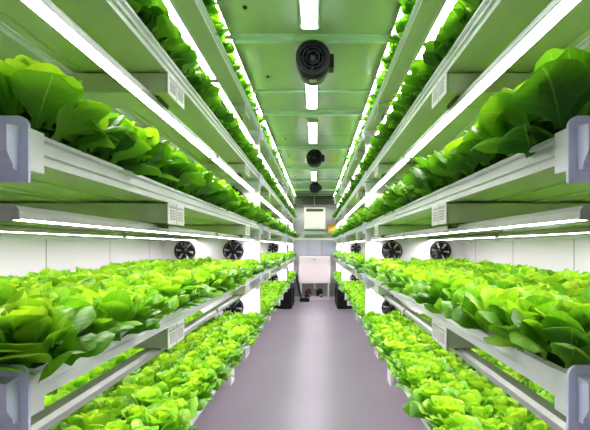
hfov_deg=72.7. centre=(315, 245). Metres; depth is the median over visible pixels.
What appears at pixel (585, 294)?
lettuce
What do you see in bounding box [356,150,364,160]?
support arm
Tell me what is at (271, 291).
foliage
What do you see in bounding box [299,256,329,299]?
cabinet
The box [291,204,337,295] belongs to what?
wall
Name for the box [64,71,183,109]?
support arm
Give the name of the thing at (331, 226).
warning sign
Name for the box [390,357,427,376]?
lettuce
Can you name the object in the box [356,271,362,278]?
support arm
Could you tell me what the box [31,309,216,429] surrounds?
light
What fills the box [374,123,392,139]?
lettuce
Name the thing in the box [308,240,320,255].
access panel
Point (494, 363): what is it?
lettuce
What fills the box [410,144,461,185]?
lettuce
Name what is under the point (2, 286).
lettuce
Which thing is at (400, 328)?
lettuce
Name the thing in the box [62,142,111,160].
lettuce
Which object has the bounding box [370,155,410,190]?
light
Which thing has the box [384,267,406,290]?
lettuce
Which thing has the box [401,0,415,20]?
lettuce
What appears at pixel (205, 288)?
lettuce
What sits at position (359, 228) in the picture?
tray
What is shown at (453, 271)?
lettuce
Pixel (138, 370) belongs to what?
lettuce
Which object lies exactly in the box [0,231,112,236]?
diffuser
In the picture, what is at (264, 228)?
tray
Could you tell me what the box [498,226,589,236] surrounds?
light
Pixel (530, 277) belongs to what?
lettuce
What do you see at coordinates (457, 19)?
lettuce
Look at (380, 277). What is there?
lettuce
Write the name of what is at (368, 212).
lettuce
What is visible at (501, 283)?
lettuce
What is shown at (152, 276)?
lettuce
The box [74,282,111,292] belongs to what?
lettuce
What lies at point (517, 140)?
lettuce
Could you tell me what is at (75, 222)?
diffuser
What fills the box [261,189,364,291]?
wall
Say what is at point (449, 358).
lettuce
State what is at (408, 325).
lettuce
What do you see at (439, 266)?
lettuce
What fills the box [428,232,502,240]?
light
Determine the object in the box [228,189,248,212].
lettuce
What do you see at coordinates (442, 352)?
lettuce
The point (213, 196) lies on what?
lettuce
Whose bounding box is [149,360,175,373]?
lettuce
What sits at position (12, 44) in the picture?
tray
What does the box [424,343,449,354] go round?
lettuce
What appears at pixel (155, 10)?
lettuce
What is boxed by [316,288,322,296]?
pump
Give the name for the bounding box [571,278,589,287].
lettuce
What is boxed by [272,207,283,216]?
light
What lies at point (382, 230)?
support arm
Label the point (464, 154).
lettuce
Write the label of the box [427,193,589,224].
tray
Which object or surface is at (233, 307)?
fan
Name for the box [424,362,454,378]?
lettuce
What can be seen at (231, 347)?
lettuce
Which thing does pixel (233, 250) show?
fan
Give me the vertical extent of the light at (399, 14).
0.034 m
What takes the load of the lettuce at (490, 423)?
on the tray at (425, 421)
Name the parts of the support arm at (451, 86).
plate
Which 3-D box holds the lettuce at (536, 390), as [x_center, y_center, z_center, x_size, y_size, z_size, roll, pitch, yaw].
[1.018,0.762,2.035,0.241,0.130,0.224,0,0,17]
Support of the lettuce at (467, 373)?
on the tray at (425, 421)
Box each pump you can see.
[305,288,310,296]
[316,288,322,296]
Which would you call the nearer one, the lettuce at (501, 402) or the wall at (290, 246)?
the lettuce at (501, 402)
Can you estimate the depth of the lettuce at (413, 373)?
2.23 m
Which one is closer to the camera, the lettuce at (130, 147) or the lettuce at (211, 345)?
the lettuce at (130, 147)
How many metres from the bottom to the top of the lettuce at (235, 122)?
0.158 m
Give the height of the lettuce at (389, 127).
0.164 m
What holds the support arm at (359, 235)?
attached to the wall at (571, 254)
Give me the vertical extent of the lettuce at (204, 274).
0.156 m
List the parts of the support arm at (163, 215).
plate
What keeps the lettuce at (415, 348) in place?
on the tray at (425, 421)
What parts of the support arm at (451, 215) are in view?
plate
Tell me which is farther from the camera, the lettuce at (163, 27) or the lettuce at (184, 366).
the lettuce at (184, 366)
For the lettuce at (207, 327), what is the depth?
3.43 m
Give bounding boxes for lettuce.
[0,55,119,145]
[0,283,21,289]
[0,296,114,382]
[1,281,69,290]
[9,278,26,283]
[15,280,45,287]
[24,287,69,306]
[29,99,134,154]
[29,273,86,286]
[46,286,82,295]
[48,421,70,429]
[54,294,133,347]
[57,279,103,289]
[58,286,160,337]
[60,410,80,425]
[61,390,104,413]
[61,409,120,429]
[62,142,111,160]
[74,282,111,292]
[76,274,90,282]
[78,387,111,396]
[83,272,110,280]
[84,395,133,418]
[89,100,161,175]
[92,118,173,175]
[95,418,149,429]
[100,275,137,291]
[103,288,159,328]
[108,159,155,176]
[108,383,139,404]
[109,375,128,390]
[114,404,146,424]
[117,373,161,389]
[124,270,144,276]
[126,0,162,25]
[126,386,176,406]
[127,276,150,287]
[127,285,178,319]
[129,367,140,375]
[131,348,157,361]
[131,403,197,429]
[132,270,162,284]
[134,365,165,380]
[136,145,187,179]
[137,0,183,50]
[140,360,151,370]
[143,279,198,311]
[144,268,173,276]
[147,146,203,189]
[147,266,177,272]
[148,350,182,365]
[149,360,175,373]
[151,382,178,396]
[154,369,188,387]
[156,25,188,60]
[158,348,172,354]
[161,397,198,418]
[162,269,216,297]
[162,276,205,307]
[165,159,203,191]
[165,387,205,410]
[167,40,201,80]
[167,265,184,269]
[170,341,197,353]
[170,362,197,373]
[171,164,220,196]
[173,356,203,365]
[178,349,188,354]
[179,265,191,269]
[180,63,209,88]
[180,378,213,400]
[181,332,207,341]
[181,368,222,390]
[183,163,226,200]
[183,350,208,360]
[186,345,210,353]
[191,339,202,345]
[192,70,220,98]
[193,266,233,292]
[193,274,215,297]
[194,269,223,295]
[194,359,234,384]
[195,263,209,268]
[197,177,230,202]
[197,342,221,349]
[198,329,213,335]
[199,89,221,106]
[200,325,214,329]
[202,0,216,4]
[202,355,232,373]
[203,346,239,367]
[204,4,219,17]
[204,181,239,207]
[204,337,222,344]
[206,331,224,337]
[207,103,227,122]
[207,264,236,277]
[208,179,243,209]
[210,16,229,34]
[211,327,231,334]
[214,104,233,123]
[216,267,237,291]
[216,322,239,329]
[217,192,242,210]
[217,263,246,286]
[218,339,242,354]
[219,333,246,343]
[219,343,242,362]
[220,112,241,135]
[223,328,254,346]
[225,124,242,136]
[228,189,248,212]
[229,195,249,213]
[229,261,252,278]
[231,203,256,216]
[232,132,247,142]
[232,326,254,337]
[234,260,260,272]
[237,137,247,147]
[237,264,250,277]
[237,267,246,275]
[238,196,258,216]
[240,139,254,155]
[240,202,263,219]
[240,261,253,277]
[240,324,258,338]
[242,142,258,156]
[247,202,264,217]
[358,206,375,221]
[361,201,380,217]
[366,324,393,338]
[367,199,386,216]
[367,260,394,275]
[368,147,380,158]
[368,329,397,345]
[369,139,383,151]
[369,331,403,345]
[370,132,385,147]
[370,190,393,216]
[371,263,398,277]
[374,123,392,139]
[375,110,398,132]
[376,192,403,211]
[376,264,404,285]
[376,336,403,358]
[377,266,390,278]
[378,340,408,357]
[383,180,416,206]
[383,184,404,207]
[383,348,415,367]
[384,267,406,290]
[385,110,404,123]
[385,267,412,287]
[385,352,419,371]
[387,33,400,45]
[388,87,422,111]
[388,322,404,329]
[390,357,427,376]
[391,100,410,115]
[391,268,420,285]
[391,325,412,334]
[392,182,417,201]
[393,269,425,293]
[395,15,407,35]
[395,365,437,390]
[396,331,416,338]
[398,0,415,10]
[399,59,434,95]
[400,81,424,97]
[400,184,425,198]
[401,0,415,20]
[402,262,419,266]
[402,270,428,295]
[402,381,463,416]
[403,151,455,192]
[403,340,425,350]
[403,378,444,395]
[404,323,419,327]
[404,335,422,342]
[405,169,440,196]
[405,271,443,293]
[406,344,429,354]
[408,273,453,313]
[409,395,465,427]
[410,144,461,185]
[413,328,431,337]
[414,49,443,77]
[416,275,474,302]
[416,333,432,342]
[416,351,435,358]
[420,137,485,183]
[420,355,450,362]
[421,26,456,62]
[422,340,436,344]
[424,266,445,271]
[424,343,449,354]
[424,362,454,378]
[426,262,445,267]
[427,412,480,429]
[430,265,450,269]
[432,371,458,384]
[434,137,505,175]
[434,283,497,311]
[434,349,454,356]
[438,6,475,44]
[440,282,497,331]
[440,354,466,366]
[442,380,469,397]
[445,268,484,277]
[448,115,507,169]
[448,361,468,371]
[449,389,489,414]
[451,286,537,348]
[453,0,482,16]
[453,369,477,380]
[457,274,483,280]
[461,375,499,392]
[463,349,488,368]
[464,404,501,422]
[465,357,498,370]
[471,80,589,157]
[473,278,488,284]
[474,365,503,381]
[478,290,572,358]
[478,417,511,429]
[479,272,503,281]
[480,47,589,143]
[480,370,531,386]
[480,387,506,404]
[481,395,531,415]
[486,276,524,288]
[496,406,549,429]
[500,273,518,278]
[506,274,527,280]
[506,387,539,396]
[509,299,589,367]
[514,273,537,282]
[516,283,527,289]
[524,285,577,299]
[526,282,561,290]
[527,274,571,284]
[535,392,554,404]
[547,281,583,297]
[563,295,580,302]
[564,272,589,279]
[570,287,589,299]
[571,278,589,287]
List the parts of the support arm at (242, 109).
plate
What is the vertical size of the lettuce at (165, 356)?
0.148 m
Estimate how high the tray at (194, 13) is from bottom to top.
0.136 m
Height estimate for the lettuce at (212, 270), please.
0.174 m
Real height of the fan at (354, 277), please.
0.238 m
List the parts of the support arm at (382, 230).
plate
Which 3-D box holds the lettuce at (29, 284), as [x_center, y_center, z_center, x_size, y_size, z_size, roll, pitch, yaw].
[-1.111,0.209,1.572,0.268,0.148,0.256,0,0,29]
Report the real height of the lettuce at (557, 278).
0.174 m
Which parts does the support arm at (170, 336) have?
plate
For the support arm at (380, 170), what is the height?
0.105 m
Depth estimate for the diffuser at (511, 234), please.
2.19 m
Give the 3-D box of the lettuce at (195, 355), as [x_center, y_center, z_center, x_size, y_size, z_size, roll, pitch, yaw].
[-0.804,0.759,2.612,0.256,0.155,0.251,0,0,-34]
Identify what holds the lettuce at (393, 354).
on the tray at (425, 421)
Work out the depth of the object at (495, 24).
1.49 m
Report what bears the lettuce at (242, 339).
in the tray at (193, 420)
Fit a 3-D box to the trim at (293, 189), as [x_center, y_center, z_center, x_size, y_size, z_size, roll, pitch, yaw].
[-0.036,-1.443,10.300,3.240,0.044,0.070,0,0,0]
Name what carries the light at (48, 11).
attached to the support arm at (97, 87)
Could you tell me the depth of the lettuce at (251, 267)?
3.40 m
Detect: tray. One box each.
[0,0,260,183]
[0,21,220,179]
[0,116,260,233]
[0,189,196,224]
[0,273,260,429]
[172,0,260,135]
[190,326,260,425]
[261,128,286,188]
[261,174,286,213]
[261,223,286,239]
[261,260,286,279]
[287,184,294,203]
[287,208,294,222]
[303,231,324,236]
[334,186,341,203]
[334,210,341,222]
[341,128,364,188]
[341,175,364,213]
[341,223,363,239]
[341,259,363,279]
[364,0,443,135]
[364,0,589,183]
[364,116,589,233]
[364,272,589,429]
[364,323,436,429]
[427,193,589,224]
[439,36,589,151]
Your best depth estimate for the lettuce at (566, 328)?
0.88 m
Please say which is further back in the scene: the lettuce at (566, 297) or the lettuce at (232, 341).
the lettuce at (232, 341)
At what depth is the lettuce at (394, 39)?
2.53 m
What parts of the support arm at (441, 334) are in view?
plate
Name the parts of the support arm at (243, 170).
plate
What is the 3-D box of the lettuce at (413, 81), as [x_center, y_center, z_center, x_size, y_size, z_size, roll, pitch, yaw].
[0.573,-0.832,1.964,0.267,0.154,0.273,0,0,-42]
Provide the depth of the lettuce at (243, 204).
2.98 m
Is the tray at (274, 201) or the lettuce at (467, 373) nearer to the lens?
the lettuce at (467, 373)
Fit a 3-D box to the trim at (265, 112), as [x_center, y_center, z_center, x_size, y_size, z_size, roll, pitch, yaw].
[-0.036,-1.443,4.360,3.240,0.044,0.074,0,0,0]
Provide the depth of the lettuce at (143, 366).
2.44 m
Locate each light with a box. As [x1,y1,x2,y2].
[0,205,216,236]
[0,224,122,236]
[19,0,216,157]
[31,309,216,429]
[118,232,196,240]
[163,0,216,79]
[210,154,254,190]
[210,232,254,240]
[211,78,254,142]
[211,285,254,312]
[215,0,230,35]
[225,35,262,115]
[261,153,273,175]
[261,195,273,208]
[261,239,273,241]
[262,118,279,156]
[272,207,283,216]
[273,175,283,191]
[279,157,287,177]
[299,0,319,29]
[304,83,317,109]
[307,118,317,143]
[310,170,316,180]
[345,208,354,216]
[347,118,364,156]
[353,153,364,175]
[353,196,364,208]
[362,35,389,115]
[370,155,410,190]
[370,232,410,240]
[370,285,409,312]
[373,80,404,136]
[390,4,403,35]
[404,0,456,76]
[404,0,582,157]
[404,205,589,236]
[404,309,565,429]
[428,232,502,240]
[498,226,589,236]
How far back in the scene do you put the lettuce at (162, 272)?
2.00 m
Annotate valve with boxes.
[300,295,309,301]
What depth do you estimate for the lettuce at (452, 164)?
1.33 m
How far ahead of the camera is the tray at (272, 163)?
5.94 m
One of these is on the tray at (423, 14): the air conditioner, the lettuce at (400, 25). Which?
the lettuce at (400, 25)
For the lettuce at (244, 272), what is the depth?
3.00 m
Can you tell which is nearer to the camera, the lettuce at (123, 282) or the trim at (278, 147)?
the lettuce at (123, 282)
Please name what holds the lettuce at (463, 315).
on the tray at (570, 387)
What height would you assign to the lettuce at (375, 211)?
0.198 m
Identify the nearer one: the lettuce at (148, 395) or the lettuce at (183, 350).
the lettuce at (148, 395)
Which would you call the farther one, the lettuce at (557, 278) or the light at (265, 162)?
the light at (265, 162)
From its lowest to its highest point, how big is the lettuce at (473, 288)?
0.154 m
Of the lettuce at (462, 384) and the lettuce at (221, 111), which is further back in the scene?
the lettuce at (221, 111)
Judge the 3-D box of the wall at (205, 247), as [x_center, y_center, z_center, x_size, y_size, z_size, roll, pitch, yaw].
[-0.036,-0.258,4.330,3.240,2.415,0.040,0,0,0]
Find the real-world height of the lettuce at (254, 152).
0.166 m
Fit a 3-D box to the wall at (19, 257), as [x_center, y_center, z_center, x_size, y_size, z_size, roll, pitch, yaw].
[-1.706,0.018,5.075,0.100,2.965,12.750,0,0,0]
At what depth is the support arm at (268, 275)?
5.11 m
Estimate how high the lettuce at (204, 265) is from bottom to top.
0.168 m
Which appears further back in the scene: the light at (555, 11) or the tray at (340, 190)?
the tray at (340, 190)
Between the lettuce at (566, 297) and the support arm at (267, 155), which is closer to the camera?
the lettuce at (566, 297)
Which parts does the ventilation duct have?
rail, rail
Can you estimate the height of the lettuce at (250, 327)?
0.130 m
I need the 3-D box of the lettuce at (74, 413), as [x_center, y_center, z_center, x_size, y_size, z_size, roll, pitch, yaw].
[-1.106,0.756,1.731,0.246,0.143,0.236,0,0,32]
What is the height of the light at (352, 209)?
0.034 m
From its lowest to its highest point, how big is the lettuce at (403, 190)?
0.157 m
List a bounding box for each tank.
[273,283,294,308]
[335,283,351,308]
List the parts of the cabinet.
door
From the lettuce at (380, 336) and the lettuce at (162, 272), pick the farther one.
the lettuce at (380, 336)
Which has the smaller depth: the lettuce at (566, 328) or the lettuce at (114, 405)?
the lettuce at (566, 328)
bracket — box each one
[221,368,233,385]
[387,368,398,385]
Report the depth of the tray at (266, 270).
5.04 m
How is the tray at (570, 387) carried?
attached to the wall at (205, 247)
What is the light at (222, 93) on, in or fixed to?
attached to the support arm at (242, 109)
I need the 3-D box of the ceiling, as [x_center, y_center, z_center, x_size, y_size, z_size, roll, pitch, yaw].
[-0.036,-1.509,5.075,3.440,0.112,12.950,0,0,0]
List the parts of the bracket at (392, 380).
plate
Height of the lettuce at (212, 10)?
0.114 m
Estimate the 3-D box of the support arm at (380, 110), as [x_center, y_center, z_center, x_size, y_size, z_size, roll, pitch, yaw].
[1.053,-1.169,3.500,1.058,0.105,0.200,0,0,0]
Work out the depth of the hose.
10.93 m
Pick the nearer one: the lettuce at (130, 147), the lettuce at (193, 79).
the lettuce at (130, 147)
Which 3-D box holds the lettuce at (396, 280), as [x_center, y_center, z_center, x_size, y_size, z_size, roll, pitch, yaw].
[0.582,0.205,2.395,0.289,0.149,0.263,0,0,23]
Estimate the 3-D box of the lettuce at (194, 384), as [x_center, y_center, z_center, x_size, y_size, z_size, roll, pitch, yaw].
[-0.640,0.757,2.087,0.212,0.134,0.232,0,0,-9]
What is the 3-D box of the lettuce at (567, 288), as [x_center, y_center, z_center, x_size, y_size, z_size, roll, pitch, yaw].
[0.841,0.206,1.341,0.278,0.176,0.281,0,0,2]
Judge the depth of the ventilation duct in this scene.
11.35 m
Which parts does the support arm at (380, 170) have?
plate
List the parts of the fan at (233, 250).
blade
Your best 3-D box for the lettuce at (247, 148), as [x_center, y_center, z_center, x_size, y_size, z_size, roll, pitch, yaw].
[-0.634,-0.829,3.268,0.263,0.157,0.281,0,0,-6]
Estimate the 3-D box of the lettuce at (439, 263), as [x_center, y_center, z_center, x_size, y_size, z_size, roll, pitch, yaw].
[0.839,0.198,2.821,0.271,0.174,0.291,0,0,35]
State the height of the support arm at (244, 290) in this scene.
0.105 m
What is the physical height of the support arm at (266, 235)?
0.105 m
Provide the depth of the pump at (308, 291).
11.20 m
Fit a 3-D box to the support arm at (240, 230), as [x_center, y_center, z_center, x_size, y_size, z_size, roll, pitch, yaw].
[-1.125,-0.128,3.500,1.058,0.105,0.200,0,0,0]
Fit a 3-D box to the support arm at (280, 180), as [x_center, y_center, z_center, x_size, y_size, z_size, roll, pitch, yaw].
[-1.125,-1.169,7.200,1.058,0.105,0.200,0,0,0]
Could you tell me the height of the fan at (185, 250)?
0.238 m
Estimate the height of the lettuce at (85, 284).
0.156 m
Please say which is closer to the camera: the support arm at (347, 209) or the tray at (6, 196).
the tray at (6, 196)
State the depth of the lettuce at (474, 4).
1.38 m
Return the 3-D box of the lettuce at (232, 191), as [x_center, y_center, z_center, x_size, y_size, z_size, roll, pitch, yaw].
[-0.642,-0.333,2.548,0.356,0.186,0.331,0,0,23]
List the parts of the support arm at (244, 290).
plate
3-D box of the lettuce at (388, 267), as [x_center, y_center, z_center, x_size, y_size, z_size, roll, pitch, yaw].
[0.580,0.213,2.983,0.255,0.138,0.256,0,0,4]
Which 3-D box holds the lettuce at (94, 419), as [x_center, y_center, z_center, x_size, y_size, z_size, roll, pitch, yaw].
[-0.911,0.749,1.657,0.257,0.149,0.277,0,0,36]
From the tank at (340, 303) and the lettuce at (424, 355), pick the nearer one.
the lettuce at (424, 355)
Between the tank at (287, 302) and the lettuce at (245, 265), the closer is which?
the lettuce at (245, 265)
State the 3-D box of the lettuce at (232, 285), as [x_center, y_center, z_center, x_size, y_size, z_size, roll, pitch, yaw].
[-0.633,0.212,2.532,0.240,0.162,0.270,0,0,13]
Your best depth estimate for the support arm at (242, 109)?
3.40 m
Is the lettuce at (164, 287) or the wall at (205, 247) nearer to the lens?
the lettuce at (164, 287)
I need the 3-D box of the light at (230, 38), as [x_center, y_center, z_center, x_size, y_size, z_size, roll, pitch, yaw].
[-0.591,-1.407,3.485,0.056,0.034,1.594,0,0,0]
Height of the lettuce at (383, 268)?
0.152 m
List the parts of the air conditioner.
panel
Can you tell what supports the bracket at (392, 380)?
attached to the tray at (425, 421)
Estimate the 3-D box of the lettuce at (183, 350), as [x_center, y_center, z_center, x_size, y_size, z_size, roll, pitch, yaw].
[-0.928,0.764,2.680,0.215,0.130,0.246,0,0,-43]
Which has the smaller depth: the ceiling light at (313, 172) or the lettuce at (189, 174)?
the lettuce at (189, 174)
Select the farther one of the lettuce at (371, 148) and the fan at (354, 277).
the fan at (354, 277)
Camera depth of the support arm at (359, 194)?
5.11 m
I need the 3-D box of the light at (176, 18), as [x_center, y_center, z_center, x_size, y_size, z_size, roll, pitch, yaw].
[-0.683,-1.116,1.762,0.056,0.034,1.759,0,0,0]
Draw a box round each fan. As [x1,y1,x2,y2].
[174,240,194,259]
[223,239,243,260]
[223,295,243,313]
[267,242,277,252]
[269,274,277,280]
[296,39,333,85]
[306,149,324,167]
[310,182,321,193]
[350,242,360,252]
[350,274,358,280]
[382,239,401,258]
[382,295,400,313]
[430,240,450,259]
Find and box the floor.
[192,300,426,429]
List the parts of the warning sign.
panel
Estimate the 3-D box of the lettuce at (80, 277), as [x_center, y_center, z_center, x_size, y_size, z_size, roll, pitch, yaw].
[-1.103,0.205,1.869,0.259,0.151,0.264,0,0,28]
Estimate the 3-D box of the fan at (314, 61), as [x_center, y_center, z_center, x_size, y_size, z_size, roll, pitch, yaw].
[-0.008,-1.297,2.846,0.266,0.248,0.228,0,0,0]
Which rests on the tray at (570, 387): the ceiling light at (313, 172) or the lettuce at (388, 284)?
the lettuce at (388, 284)
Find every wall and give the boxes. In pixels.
[0,225,162,276]
[163,121,462,333]
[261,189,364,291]
[287,204,292,270]
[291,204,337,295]
[336,204,341,271]
[463,225,589,272]
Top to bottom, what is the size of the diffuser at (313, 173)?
0.018 m
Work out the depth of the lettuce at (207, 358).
2.53 m
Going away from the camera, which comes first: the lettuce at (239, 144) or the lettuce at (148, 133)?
the lettuce at (148, 133)
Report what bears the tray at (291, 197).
on the support arm
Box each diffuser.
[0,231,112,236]
[15,219,210,236]
[308,123,316,142]
[311,171,315,180]
[392,10,403,34]
[409,219,585,236]
[508,232,589,236]
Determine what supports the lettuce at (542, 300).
on the tray at (570, 387)
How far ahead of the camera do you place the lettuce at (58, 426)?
1.61 m
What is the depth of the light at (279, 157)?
7.10 m
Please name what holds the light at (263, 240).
attached to the support arm at (266, 235)
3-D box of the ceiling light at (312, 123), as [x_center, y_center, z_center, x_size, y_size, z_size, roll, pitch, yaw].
[-0.041,-1.440,5.075,0.128,0.050,0.962,0,0,0]
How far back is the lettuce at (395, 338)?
2.98 m
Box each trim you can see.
[0,234,163,241]
[231,34,399,44]
[254,90,369,91]
[262,110,362,115]
[276,146,350,149]
[285,167,342,169]
[290,180,338,181]
[293,189,335,190]
[294,296,334,299]
[295,238,333,239]
[461,235,589,241]
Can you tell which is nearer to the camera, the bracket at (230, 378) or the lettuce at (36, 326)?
the lettuce at (36, 326)
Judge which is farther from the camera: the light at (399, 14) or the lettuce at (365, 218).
the lettuce at (365, 218)
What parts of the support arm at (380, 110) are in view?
plate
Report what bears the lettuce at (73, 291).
in the tray at (21, 394)
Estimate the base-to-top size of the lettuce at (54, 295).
0.174 m
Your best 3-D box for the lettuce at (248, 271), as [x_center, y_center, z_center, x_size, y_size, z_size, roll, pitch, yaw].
[-0.650,0.211,3.139,0.259,0.143,0.279,0,0,20]
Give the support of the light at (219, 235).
attached to the support arm at (240, 230)
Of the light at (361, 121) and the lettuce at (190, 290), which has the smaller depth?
the lettuce at (190, 290)
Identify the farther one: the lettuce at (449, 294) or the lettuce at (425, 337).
the lettuce at (425, 337)
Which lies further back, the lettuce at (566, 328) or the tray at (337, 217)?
the tray at (337, 217)
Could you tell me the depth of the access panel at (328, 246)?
11.42 m
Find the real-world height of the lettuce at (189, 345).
0.160 m
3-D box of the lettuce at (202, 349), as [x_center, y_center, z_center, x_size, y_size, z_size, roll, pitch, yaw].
[-0.789,0.754,2.744,0.254,0.133,0.254,0,0,-5]
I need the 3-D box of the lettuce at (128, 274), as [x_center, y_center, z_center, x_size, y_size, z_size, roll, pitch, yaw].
[-0.912,0.207,2.080,0.296,0.169,0.289,0,0,-9]
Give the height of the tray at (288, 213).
0.136 m
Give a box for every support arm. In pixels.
[0,201,183,228]
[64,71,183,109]
[122,225,249,237]
[132,319,183,350]
[202,163,249,177]
[220,102,249,119]
[228,283,249,295]
[241,346,249,358]
[261,151,270,159]
[261,191,270,199]
[261,206,282,212]
[261,232,270,239]
[263,271,270,279]
[268,236,282,241]
[276,178,282,183]
[345,206,363,211]
[345,236,358,241]
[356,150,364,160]
[356,191,364,199]
[356,232,364,239]
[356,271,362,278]
[374,103,389,119]
[374,163,421,177]
[374,225,501,237]
[374,283,393,295]
[374,346,383,359]
[432,71,532,109]
[432,201,589,228]
[432,319,477,350]
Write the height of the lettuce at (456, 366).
0.144 m
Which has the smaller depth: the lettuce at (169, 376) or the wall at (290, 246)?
the lettuce at (169, 376)
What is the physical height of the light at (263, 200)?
0.034 m
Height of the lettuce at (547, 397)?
0.141 m
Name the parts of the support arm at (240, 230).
plate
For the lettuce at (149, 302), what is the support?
in the tray at (21, 394)
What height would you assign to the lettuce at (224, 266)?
0.181 m
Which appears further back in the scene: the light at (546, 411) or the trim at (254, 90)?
the trim at (254, 90)
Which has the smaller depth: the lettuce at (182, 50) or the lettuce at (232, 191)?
the lettuce at (182, 50)
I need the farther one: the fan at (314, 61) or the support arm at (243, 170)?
the support arm at (243, 170)
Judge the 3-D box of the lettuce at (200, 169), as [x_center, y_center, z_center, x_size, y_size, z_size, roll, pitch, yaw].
[-0.668,-0.321,1.782,0.337,0.185,0.326,0,0,12]
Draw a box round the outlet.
[306,209,322,211]
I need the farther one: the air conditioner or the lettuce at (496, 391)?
the air conditioner
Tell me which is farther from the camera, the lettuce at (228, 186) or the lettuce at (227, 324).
the lettuce at (227, 324)
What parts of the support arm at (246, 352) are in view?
plate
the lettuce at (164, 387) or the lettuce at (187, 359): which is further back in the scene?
the lettuce at (187, 359)
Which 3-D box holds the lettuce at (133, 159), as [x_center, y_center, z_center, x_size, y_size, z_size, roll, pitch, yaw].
[-0.789,-0.314,1.440,0.364,0.214,0.345,0,0,-6]
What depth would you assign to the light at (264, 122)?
4.95 m
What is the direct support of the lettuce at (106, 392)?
on the tray
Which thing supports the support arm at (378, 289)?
attached to the wall at (571, 254)
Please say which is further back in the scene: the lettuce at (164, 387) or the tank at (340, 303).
the tank at (340, 303)
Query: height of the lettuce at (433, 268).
0.159 m
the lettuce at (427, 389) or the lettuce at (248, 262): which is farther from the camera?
the lettuce at (248, 262)
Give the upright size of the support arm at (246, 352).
0.105 m
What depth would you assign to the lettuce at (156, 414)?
1.65 m
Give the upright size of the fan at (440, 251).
0.238 m
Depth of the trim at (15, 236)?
2.65 m
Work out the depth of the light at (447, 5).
1.99 m
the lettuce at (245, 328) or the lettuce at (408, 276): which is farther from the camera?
the lettuce at (245, 328)
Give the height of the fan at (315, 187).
0.248 m
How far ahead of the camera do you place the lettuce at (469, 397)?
1.85 m
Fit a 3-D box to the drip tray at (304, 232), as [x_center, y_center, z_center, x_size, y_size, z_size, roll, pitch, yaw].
[-0.051,-0.340,11.328,0.630,0.140,0.236,0,0,0]
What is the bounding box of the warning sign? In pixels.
[328,223,335,232]
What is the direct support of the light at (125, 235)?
attached to the support arm at (240, 230)
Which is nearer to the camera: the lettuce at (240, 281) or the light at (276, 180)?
the lettuce at (240, 281)
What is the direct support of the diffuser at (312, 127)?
attached to the ceiling light at (312, 123)
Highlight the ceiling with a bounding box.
[218,0,399,194]
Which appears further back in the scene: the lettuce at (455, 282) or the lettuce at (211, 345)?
the lettuce at (211, 345)
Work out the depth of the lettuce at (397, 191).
2.20 m
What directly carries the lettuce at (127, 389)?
in the tray at (193, 420)
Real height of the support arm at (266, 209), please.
0.105 m
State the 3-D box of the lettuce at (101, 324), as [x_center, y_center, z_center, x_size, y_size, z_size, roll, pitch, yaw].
[-0.651,0.208,1.071,0.276,0.154,0.265,0,0,2]
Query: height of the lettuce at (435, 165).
0.170 m
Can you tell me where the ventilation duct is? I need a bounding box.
[294,195,335,205]
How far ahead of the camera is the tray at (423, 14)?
2.52 m
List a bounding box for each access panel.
[294,240,306,256]
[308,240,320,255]
[322,240,334,256]
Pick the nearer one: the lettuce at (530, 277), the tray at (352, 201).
the lettuce at (530, 277)
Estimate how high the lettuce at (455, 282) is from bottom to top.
0.171 m
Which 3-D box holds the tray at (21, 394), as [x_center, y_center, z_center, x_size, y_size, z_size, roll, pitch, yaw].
[-0.793,0.312,2.542,0.413,0.136,3.521,0,0,0]
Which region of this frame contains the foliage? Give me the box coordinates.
[0,0,589,429]
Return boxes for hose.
[296,271,301,297]
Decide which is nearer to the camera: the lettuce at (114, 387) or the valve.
the lettuce at (114, 387)
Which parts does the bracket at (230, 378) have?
plate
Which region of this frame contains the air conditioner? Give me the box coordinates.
[304,207,324,229]
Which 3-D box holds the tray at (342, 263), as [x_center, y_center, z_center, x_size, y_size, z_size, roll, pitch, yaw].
[0.722,0.312,6.300,0.413,0.136,3.826,0,0,0]
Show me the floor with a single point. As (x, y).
(313, 365)
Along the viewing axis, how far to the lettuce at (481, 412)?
1.73 m
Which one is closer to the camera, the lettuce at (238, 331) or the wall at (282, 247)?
the lettuce at (238, 331)
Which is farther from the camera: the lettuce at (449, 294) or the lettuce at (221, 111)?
the lettuce at (221, 111)
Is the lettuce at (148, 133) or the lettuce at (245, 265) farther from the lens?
the lettuce at (245, 265)
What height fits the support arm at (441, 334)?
0.105 m
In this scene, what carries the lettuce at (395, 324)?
on the tray at (425, 421)
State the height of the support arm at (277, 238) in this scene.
0.105 m
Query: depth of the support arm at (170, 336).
1.62 m
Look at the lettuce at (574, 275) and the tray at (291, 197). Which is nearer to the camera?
the lettuce at (574, 275)
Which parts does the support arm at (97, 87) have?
plate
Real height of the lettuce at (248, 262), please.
0.158 m
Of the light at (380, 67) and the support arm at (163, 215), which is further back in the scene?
the light at (380, 67)
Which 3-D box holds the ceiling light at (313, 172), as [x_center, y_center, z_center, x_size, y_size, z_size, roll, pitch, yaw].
[-0.041,-1.440,8.150,0.128,0.050,1.112,0,0,0]
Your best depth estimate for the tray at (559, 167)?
1.20 m
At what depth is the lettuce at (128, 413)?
1.70 m
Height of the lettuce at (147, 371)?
0.146 m
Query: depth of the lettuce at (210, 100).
2.21 m
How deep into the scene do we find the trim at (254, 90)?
3.75 m

